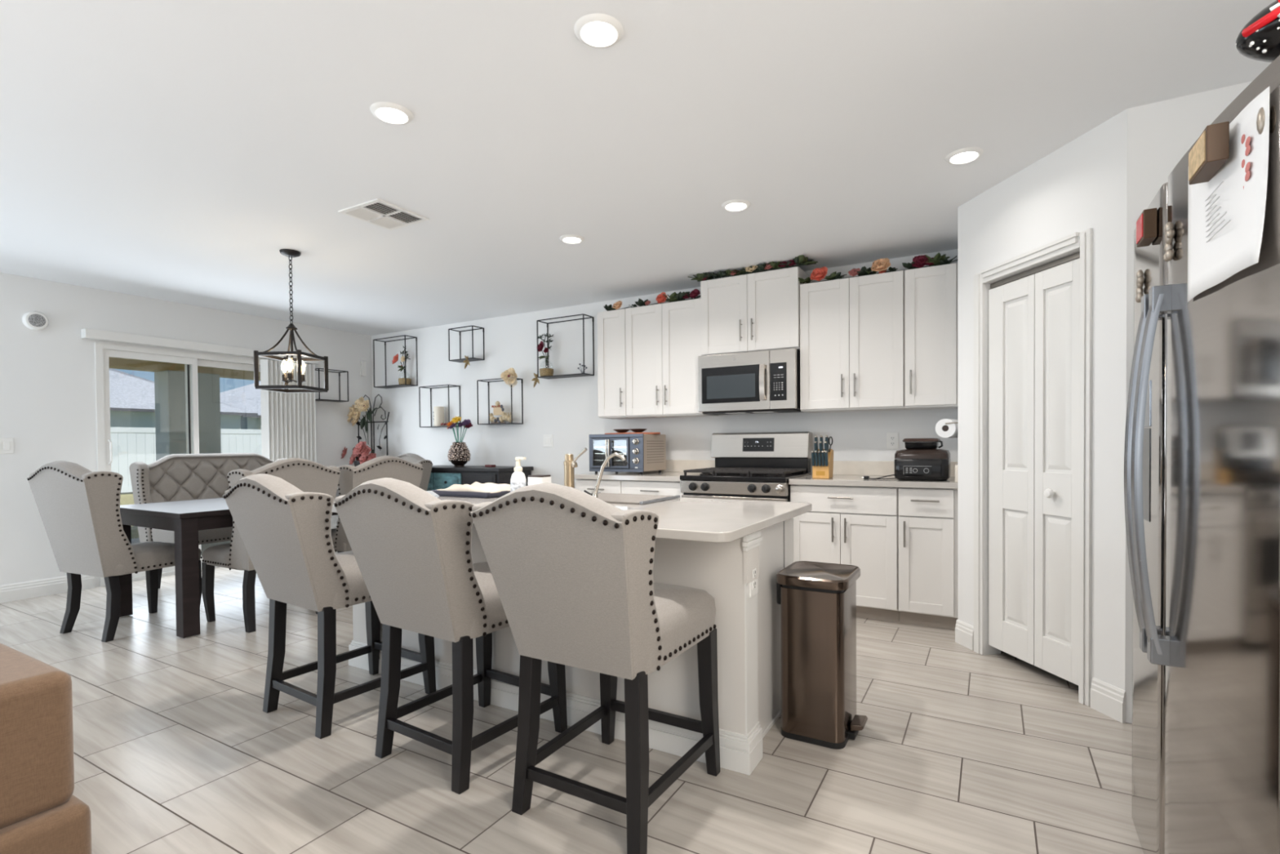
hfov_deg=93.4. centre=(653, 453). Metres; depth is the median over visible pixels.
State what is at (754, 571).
socket
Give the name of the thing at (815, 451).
kitchen knife
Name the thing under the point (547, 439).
light switch
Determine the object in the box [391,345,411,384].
flower vase
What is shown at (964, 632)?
baseboard
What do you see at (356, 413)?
flower
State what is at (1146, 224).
magnet
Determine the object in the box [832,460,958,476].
backsplash
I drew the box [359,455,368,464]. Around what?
flower
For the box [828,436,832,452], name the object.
scissors
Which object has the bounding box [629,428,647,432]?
dish
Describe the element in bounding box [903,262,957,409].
upper cabinet
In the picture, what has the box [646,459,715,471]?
backsplash
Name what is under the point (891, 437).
socket
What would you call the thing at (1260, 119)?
magnet
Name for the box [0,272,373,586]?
wall
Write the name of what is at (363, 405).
flower
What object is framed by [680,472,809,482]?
cooktop
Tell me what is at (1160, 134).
wall
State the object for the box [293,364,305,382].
bulb
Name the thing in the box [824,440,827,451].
kitchen knife
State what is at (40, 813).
sofa
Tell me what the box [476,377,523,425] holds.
wire wall shelf
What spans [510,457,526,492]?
soap bottle
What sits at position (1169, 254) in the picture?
magnet
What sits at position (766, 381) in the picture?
microwave
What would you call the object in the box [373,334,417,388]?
wire wall shelf
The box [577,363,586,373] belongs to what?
tree ornament
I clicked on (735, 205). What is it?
recessed light
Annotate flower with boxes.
[341,447,346,458]
[346,404,355,417]
[349,456,355,464]
[351,414,360,426]
[352,409,360,419]
[352,440,366,454]
[353,460,361,466]
[354,396,364,411]
[357,400,369,411]
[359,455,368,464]
[360,444,371,456]
[365,453,376,461]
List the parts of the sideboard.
drawer, inset panel, drawer, inset panel, drawer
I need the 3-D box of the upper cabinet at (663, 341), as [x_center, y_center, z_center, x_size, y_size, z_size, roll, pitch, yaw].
[0.144,-0.769,5.056,0.706,0.920,0.369,0,1,29]
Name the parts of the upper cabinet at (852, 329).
door, handle, handle, door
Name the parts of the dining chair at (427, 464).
backrest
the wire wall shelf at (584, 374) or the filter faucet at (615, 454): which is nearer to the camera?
the filter faucet at (615, 454)
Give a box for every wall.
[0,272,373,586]
[371,248,958,488]
[957,109,1127,690]
[1124,80,1252,723]
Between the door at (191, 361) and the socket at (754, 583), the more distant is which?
the door at (191, 361)
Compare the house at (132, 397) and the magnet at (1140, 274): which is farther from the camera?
the house at (132, 397)
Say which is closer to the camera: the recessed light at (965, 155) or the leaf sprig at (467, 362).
the recessed light at (965, 155)
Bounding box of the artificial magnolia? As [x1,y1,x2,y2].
[346,396,377,444]
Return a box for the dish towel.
[437,481,510,493]
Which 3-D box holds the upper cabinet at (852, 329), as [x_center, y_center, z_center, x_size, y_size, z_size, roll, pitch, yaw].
[1.438,-0.769,4.332,0.699,0.920,0.369,0,1,29]
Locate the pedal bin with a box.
[776,560,867,749]
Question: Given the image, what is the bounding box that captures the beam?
[108,356,260,380]
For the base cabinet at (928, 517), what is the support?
on the floor
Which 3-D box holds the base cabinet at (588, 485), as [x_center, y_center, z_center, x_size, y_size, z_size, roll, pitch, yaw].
[-0.300,0.637,5.152,0.443,0.867,0.685,0,1,29]
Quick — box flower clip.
[500,368,517,387]
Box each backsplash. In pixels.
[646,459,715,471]
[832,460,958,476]
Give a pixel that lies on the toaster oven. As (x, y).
(642, 452)
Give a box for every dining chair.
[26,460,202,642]
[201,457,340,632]
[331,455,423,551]
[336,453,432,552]
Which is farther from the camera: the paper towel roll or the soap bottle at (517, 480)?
the paper towel roll
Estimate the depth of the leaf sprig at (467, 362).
6.23 m
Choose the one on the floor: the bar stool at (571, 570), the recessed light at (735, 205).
the bar stool at (571, 570)
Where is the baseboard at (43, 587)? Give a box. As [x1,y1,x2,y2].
[0,574,94,602]
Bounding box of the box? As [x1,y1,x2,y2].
[484,464,495,466]
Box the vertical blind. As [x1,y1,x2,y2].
[80,328,319,462]
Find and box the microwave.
[697,347,804,414]
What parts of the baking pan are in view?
lid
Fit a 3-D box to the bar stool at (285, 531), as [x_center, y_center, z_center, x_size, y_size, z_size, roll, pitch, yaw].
[-1.402,0.597,2.655,0.578,1.044,0.708,0,1,33]
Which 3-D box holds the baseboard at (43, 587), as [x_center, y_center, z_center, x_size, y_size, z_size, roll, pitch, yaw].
[-6.117,1.098,2.345,0.016,0.130,6.075,0,1,29]
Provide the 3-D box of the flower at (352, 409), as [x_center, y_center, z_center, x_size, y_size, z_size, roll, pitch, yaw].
[-3.481,-0.487,6.947,0.166,0.166,0.098,0,1,29]
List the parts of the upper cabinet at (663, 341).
door, handle, handle, door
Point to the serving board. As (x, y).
(606, 433)
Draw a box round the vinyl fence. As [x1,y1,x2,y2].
[110,426,262,492]
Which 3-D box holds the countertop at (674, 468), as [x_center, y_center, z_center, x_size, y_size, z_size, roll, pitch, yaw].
[-0.069,0.132,5.016,1.017,0.142,0.679,0,1,29]
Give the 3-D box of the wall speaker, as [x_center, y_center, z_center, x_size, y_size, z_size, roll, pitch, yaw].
[-4.789,-1.030,4.679,0.050,0.144,0.144,0,1,29]
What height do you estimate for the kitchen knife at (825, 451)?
0.107 m
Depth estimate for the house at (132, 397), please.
21.09 m
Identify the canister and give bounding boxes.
[527,474,551,485]
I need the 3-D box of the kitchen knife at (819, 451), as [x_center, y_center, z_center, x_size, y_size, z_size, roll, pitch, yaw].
[1.123,0.031,4.077,0.019,0.107,0.047,0,1,29]
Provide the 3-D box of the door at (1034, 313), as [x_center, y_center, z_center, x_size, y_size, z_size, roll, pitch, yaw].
[1.840,0.067,2.939,0.080,1.931,0.590,-1,1,-10]
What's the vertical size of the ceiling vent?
0.011 m
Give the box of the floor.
[0,551,1143,853]
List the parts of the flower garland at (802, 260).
flower, flower, flower, flower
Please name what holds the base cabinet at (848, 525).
on the floor
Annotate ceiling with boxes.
[0,0,1275,335]
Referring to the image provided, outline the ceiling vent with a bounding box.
[337,198,429,230]
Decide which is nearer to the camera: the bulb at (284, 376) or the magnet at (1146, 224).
the magnet at (1146, 224)
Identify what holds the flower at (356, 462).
on the poinsettia
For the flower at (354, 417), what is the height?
0.141 m
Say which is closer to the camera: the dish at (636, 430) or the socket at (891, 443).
the socket at (891, 443)
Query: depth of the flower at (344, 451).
6.88 m
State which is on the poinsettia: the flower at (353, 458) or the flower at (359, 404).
the flower at (353, 458)
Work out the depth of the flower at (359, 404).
6.90 m
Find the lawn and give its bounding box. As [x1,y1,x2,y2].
[120,492,138,538]
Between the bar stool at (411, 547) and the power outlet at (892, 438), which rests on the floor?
the bar stool at (411, 547)
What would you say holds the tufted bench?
on the floor
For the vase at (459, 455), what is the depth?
6.13 m
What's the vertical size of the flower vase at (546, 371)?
0.421 m
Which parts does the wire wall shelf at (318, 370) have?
shelf plate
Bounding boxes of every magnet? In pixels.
[1135,269,1144,302]
[1136,208,1157,247]
[1163,222,1175,262]
[1188,121,1229,184]
[1256,107,1265,134]
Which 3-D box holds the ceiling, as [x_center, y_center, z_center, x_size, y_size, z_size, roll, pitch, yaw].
[-2.144,-1.395,1.563,8.010,0.120,8.980,0,1,29]
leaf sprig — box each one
[462,355,470,368]
[531,373,539,386]
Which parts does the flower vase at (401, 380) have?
stem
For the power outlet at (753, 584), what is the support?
attached to the kitchen island
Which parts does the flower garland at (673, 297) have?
flower, flower, flower, flower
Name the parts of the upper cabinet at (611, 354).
door, handle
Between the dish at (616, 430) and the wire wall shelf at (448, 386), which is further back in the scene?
the wire wall shelf at (448, 386)
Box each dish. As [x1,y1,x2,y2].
[613,429,630,432]
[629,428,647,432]
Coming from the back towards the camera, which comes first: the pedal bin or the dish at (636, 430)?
the dish at (636, 430)
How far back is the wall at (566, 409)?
6.00 m
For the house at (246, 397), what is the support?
on the lawn
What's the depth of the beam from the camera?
7.81 m
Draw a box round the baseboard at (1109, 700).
[1090,676,1125,723]
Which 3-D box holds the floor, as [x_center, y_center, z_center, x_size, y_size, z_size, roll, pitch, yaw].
[-2.123,1.201,1.603,8.010,0.120,8.980,0,1,29]
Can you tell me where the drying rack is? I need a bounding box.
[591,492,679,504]
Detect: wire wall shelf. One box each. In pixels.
[315,368,348,402]
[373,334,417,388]
[418,384,460,427]
[448,325,484,362]
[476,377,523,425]
[536,313,594,378]
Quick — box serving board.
[604,432,660,434]
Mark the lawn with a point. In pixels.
(126, 498)
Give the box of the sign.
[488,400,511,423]
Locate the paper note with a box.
[1187,86,1270,302]
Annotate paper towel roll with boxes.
[935,418,958,437]
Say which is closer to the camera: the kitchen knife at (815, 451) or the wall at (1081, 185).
the wall at (1081, 185)
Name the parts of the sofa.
seat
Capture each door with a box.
[94,342,260,586]
[988,251,1079,684]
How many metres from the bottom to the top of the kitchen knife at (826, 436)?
0.117 m
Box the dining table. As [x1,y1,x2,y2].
[118,488,342,638]
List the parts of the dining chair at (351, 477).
seat, nailhead trim, backrest, nailhead trim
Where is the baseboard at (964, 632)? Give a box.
[955,619,973,650]
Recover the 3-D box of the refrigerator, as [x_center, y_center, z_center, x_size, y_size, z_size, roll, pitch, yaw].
[1.485,0.246,1.165,0.888,1.745,0.925,0,1,29]
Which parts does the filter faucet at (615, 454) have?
spout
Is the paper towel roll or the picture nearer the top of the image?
the picture
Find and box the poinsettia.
[341,440,376,466]
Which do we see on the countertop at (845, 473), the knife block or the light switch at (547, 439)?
the knife block
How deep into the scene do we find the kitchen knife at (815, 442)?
4.11 m
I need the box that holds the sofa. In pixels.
[0,642,92,853]
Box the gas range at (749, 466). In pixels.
[680,431,812,502]
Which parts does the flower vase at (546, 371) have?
stem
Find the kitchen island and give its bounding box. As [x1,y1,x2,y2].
[348,517,793,774]
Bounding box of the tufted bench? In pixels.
[128,453,286,588]
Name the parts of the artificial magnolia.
stem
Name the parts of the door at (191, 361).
handle, sliding panel, sliding panel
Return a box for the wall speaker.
[22,311,48,330]
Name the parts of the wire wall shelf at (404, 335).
shelf plate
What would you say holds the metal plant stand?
on the floor
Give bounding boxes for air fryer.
[862,448,951,480]
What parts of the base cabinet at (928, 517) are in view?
handle, handle, drawer, door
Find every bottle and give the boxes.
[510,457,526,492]
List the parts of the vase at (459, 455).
flower, flower, stem, flower, flower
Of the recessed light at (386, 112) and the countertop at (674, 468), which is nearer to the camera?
the recessed light at (386, 112)
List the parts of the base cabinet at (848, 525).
door, handle, handle, drawer, handle, door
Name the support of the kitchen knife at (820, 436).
in the knife block
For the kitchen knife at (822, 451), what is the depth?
4.06 m
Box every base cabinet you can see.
[575,479,622,493]
[621,480,684,497]
[790,484,899,622]
[897,487,958,629]
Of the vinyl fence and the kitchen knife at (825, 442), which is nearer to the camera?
the kitchen knife at (825, 442)
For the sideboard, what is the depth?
5.86 m
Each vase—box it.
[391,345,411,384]
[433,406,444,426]
[446,416,472,466]
[536,333,554,376]
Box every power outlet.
[749,564,757,597]
[886,432,898,448]
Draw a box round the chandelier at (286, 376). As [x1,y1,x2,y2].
[253,248,328,392]
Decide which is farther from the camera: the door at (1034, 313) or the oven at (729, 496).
the oven at (729, 496)
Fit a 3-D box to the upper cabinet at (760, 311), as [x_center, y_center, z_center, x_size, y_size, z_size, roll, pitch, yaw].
[0.784,-1.059,4.680,0.774,0.593,0.389,0,1,29]
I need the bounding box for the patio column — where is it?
[154,369,221,460]
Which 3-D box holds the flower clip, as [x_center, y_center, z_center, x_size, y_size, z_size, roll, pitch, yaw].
[-1.422,-0.746,5.939,0.176,0.194,0.053,0,1,14]
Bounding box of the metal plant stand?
[355,394,389,457]
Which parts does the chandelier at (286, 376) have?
arm, arm, chain, arm, arm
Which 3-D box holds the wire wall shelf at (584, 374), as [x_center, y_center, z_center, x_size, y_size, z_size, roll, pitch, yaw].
[-0.838,-1.004,5.721,0.554,0.548,0.162,0,1,29]
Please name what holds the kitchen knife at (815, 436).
in the knife block
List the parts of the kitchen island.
baseboard, post panel, post, capital moulding, shoe moulding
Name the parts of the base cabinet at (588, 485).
handle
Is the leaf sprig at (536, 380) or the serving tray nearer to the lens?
the serving tray
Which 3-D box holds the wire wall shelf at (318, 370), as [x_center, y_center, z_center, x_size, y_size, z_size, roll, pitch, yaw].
[-3.595,-0.754,6.696,0.162,0.341,0.347,0,1,29]
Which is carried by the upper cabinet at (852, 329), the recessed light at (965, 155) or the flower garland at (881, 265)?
the flower garland at (881, 265)
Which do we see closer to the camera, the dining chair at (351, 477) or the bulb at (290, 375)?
the bulb at (290, 375)
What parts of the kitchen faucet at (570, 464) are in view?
lever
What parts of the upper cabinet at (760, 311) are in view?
door, handle, handle, door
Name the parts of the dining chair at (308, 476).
leg, nailhead trim, seat, nailhead trim, leg, backrest, nailhead trim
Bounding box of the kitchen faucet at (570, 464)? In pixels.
[564,447,587,488]
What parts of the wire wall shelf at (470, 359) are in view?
shelf plate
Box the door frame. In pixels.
[973,227,1092,706]
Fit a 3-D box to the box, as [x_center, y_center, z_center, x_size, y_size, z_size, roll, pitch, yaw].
[-1.617,0.122,5.975,0.090,0.022,0.060,0,1,29]
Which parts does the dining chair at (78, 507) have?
nailhead trim, backrest, leg, leg, nailhead trim, leg, seat, nailhead trim, leg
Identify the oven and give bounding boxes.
[589,433,666,474]
[681,493,787,501]
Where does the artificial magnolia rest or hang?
in the metal plant stand
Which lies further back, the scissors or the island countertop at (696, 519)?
the scissors
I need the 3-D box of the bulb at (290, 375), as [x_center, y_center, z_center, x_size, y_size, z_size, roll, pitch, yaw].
[-2.449,-0.563,4.066,0.080,0.163,0.076,0,1,29]
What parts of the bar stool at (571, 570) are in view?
leg, nailhead trim, backrest, leg, leg, nailhead trim, seat, nailhead trim, leg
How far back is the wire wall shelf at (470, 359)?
6.34 m
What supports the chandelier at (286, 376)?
hanging from the ceiling
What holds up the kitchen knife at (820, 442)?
in the knife block
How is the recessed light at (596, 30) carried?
in the ceiling
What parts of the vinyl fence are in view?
panel, panel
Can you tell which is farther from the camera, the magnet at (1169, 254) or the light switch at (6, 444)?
the light switch at (6, 444)
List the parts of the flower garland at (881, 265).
flower, flower, flower, flower, flower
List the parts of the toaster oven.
door, handle, handle, frame, door, knob, knob, knob, casing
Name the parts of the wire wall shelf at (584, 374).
shelf plate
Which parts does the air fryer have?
power cord, touch panel, lid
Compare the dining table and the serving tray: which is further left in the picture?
the dining table
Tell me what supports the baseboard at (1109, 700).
attached to the wall at (1081, 185)
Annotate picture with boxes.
[1240,134,1250,188]
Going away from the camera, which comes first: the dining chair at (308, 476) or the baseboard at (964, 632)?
the baseboard at (964, 632)
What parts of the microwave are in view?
door, handle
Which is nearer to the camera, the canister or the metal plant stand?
the canister
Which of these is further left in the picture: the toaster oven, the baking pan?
the toaster oven
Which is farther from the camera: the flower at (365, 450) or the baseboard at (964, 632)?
the flower at (365, 450)
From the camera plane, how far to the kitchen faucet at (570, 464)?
2.84 m
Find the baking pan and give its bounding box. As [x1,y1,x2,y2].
[902,438,942,448]
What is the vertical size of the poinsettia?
0.419 m
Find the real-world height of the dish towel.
0.041 m
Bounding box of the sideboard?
[426,465,533,490]
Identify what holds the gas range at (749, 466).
on the floor
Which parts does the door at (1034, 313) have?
knob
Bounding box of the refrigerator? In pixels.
[1124,55,1279,853]
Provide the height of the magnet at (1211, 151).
0.064 m
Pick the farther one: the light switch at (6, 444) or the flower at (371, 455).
the flower at (371, 455)
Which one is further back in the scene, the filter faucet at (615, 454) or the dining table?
the dining table
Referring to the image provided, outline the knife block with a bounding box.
[812,448,833,478]
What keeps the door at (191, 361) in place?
in the wall at (48, 405)
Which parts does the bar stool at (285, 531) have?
nailhead trim, backrest, leg, nailhead trim, leg, seat, nailhead trim, leg, leg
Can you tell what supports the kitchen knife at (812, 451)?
in the knife block
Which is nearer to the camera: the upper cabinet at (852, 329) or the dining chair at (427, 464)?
the upper cabinet at (852, 329)
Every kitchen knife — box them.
[811,449,815,466]
[813,440,817,451]
[814,435,817,447]
[814,449,818,466]
[817,449,822,466]
[818,440,822,451]
[819,435,823,450]
[821,449,825,466]
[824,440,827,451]
[824,449,828,466]
[825,435,828,452]
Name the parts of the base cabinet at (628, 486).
handle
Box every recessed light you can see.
[369,102,413,124]
[559,234,584,244]
[573,13,623,48]
[721,199,750,211]
[945,146,983,164]
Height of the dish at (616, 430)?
0.030 m
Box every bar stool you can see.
[222,473,435,738]
[333,477,567,794]
[470,482,720,853]
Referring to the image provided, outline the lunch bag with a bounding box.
[1235,0,1279,62]
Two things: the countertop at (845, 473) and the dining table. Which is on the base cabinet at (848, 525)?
the countertop at (845, 473)
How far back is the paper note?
1.05 m
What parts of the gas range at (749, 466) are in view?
knob, knob, burner, knob panel, knob, display panel, knob, burner, knob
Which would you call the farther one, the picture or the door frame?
the door frame
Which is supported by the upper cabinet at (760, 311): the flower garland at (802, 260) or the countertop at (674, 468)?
the flower garland at (802, 260)
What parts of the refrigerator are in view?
handle, handle, dispenser panel, freezer door, handle mount, handle mount, handle mount, handle mount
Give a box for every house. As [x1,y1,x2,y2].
[109,368,257,429]
[219,381,261,429]
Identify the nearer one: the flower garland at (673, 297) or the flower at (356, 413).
the flower garland at (673, 297)
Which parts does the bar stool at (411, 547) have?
nailhead trim, leg, backrest, nailhead trim, leg, leg, seat, nailhead trim, leg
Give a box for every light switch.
[0,437,13,453]
[542,435,552,447]
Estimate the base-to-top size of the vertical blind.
2.085 m
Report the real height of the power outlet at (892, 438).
0.120 m
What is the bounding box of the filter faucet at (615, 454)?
[583,452,627,497]
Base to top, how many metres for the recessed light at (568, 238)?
0.012 m
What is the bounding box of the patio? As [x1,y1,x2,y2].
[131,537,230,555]
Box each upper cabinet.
[597,308,644,419]
[625,297,718,418]
[700,266,810,355]
[800,270,908,413]
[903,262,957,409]
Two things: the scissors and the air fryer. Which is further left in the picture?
the scissors
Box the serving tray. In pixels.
[431,489,510,497]
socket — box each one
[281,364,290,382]
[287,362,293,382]
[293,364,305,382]
[752,568,756,577]
[752,579,756,589]
[889,435,894,439]
[889,441,894,445]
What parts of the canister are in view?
lid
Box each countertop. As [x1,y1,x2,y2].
[331,490,812,542]
[573,459,715,481]
[788,460,958,488]
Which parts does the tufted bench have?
nailhead trim, nailhead trim, leg, seat, backrest, nailhead trim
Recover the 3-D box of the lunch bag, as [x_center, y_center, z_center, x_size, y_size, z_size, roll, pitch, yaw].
[1.118,-0.690,0.906,0.361,0.135,0.173,0,1,29]
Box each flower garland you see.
[603,288,700,311]
[687,254,817,281]
[798,252,957,284]
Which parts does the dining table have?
leg, leg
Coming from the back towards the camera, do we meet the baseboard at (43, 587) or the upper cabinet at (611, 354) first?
the upper cabinet at (611, 354)
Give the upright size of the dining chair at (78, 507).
1.080 m
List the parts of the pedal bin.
lid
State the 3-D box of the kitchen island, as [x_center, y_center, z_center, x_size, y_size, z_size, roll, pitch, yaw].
[-0.446,0.684,2.965,2.220,0.845,0.789,0,1,29]
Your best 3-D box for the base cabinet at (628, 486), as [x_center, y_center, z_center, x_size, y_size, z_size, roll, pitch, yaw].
[0.136,0.638,4.908,0.551,0.867,0.685,0,1,29]

